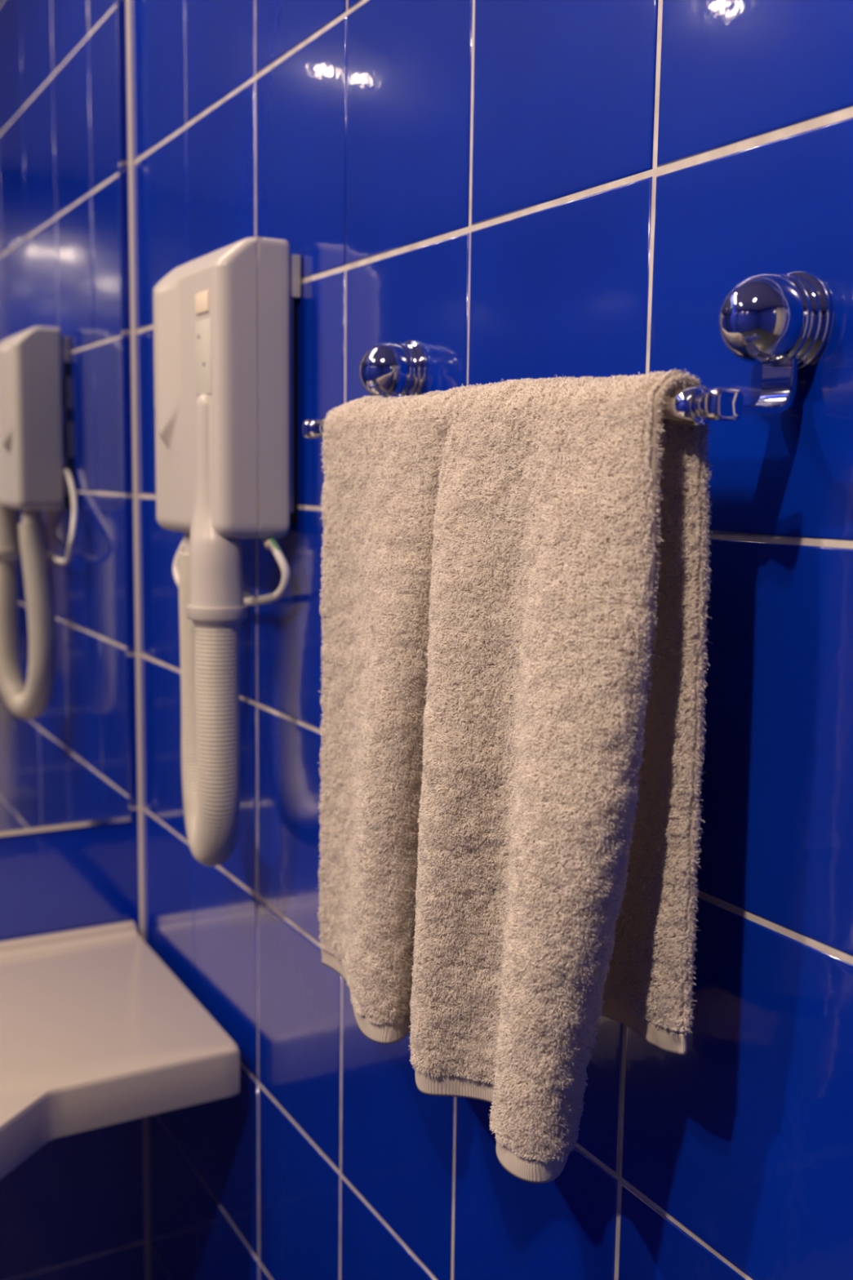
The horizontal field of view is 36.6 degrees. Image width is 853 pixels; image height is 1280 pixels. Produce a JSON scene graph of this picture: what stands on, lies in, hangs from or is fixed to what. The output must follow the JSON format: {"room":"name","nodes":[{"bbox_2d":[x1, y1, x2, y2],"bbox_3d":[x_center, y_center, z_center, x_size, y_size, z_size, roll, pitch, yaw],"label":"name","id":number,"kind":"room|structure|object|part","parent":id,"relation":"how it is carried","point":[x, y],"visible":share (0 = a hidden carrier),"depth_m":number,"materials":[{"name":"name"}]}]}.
{"room":"bathroom","nodes":[
{"label":"bathroom","id":0,"kind":"room"},
{"bbox_2d":[0,0,145,1279],"bbox_3d":[-1.469,0.078,1.053,2.500,2.400,0.050,-3,8,-29],"label":"wall","id":1,"kind":"structure","parent":0,"point":[73,1209],"depth_m":1.65,"materials":[{"name":"blue tile"}]},
{"bbox_2d":[0,0,130,836],"bbox_3d":[-0.911,-0.339,1.278,1.235,1.215,0.004,-3,8,-29],"label":"wall mirror","id":2,"kind":"object","parent":1,"relation":"attached to","point":[64,722],"visible":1,"depth_m":1.55,"materials":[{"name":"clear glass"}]},
{"bbox_2d":[0,920,239,1180],"bbox_3d":[-0.728,0.502,1.185,1.096,0.164,0.536,-3,8,-29],"label":"washbasin","id":3,"kind":"object","parent":1,"relation":"attached to","point":[96,1031],"visible":1,"depth_m":1.34,"materials":[{"name":"beige ceramic"}]},
{"bbox_2d":[130,0,852,1279],"bbox_3d":[0.362,0.186,0.394,0.050,2.400,2.900,-3,8,-29],"label":"wall","id":4,"kind":"structure","parent":0,"point":[506,189],"depth_m":0.85,"materials":[{"name":"blue tile"}]},
{"bbox_2d":[125,0,149,1279],"bbox_3d":[-0.366,0.018,1.634,0.005,2.400,0.005,-3,8,-29],"label":"trim","id":5,"kind":"structure","parent":4,"relation":"attached to","point":[128,34],"depth_m":1.61,"materials":[{"name":"beige plastic"}]},
{"bbox_2d":[152,236,300,866],"bbox_3d":[-0.221,-0.076,1.267,0.097,0.584,0.294,-3,8,-29],"label":"hair dryer","id":6,"kind":"object","parent":4,"relation":"attached to","point":[225,318],"visible":1,"depth_m":1.15,"materials":[{"name":"grey plastic"}]},
{"bbox_2d":[195,290,208,315],"bbox_3d":[-0.198,-0.298,1.137,0.003,0.018,0.033,-3,8,-29],"label":"switch","id":7,"kind":"object","parent":6,"relation":"attached to","point":[202,297],"depth_m":1.14,"materials":[{"name":"beige plastic"}]},
{"bbox_3d":[-0.194,-0.099,1.278,0.030,0.139,0.294,-3,8,-29],"label":"power cord","id":8,"kind":"part","parent":6,"relation":"part of","materials":[{"name":"white plastic"}]},
{"bbox_3d":[-0.162,-0.238,1.231,0.012,0.227,0.183,-3,8,-29],"label":"plate","id":9,"kind":"part","parent":6,"relation":"part of","materials":[{"name":"grey plastic"}]},
{"bbox_2d":[302,271,831,439],"bbox_3d":[0.050,-0.165,0.795,0.074,0.076,0.464,-3,8,-29],"label":"towel rail","id":10,"kind":"object","parent":4,"relation":"attached to","point":[780,323],"visible":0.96,"depth_m":0.61,"materials":[{"name":"silver metal"}]},
{"bbox_3d":[-0.029,-0.201,0.966,0.043,0.049,0.049,-3,8,-29],"label":"knob mount","id":11,"kind":"part","parent":10,"relation":"part of","materials":[{"name":"silver metal"}]},
{"bbox_2d":[317,368,713,1183],"bbox_3d":[0.019,0.072,0.799,0.081,0.456,0.390,-3,8,-27],"label":"towel","id":12,"kind":"object","parent":10,"relation":"hanging from","point":[514,588],"visible":1,"depth_m":0.70,"materials":[{"name":"beige fabric"}]},
{"bbox_3d":[0.163,-0.155,0.624,0.043,0.049,0.049,-3,8,-29],"label":"knob mount","id":13,"kind":"part","parent":10,"relation":"part of","materials":[{"name":"silver metal"}]}
]}

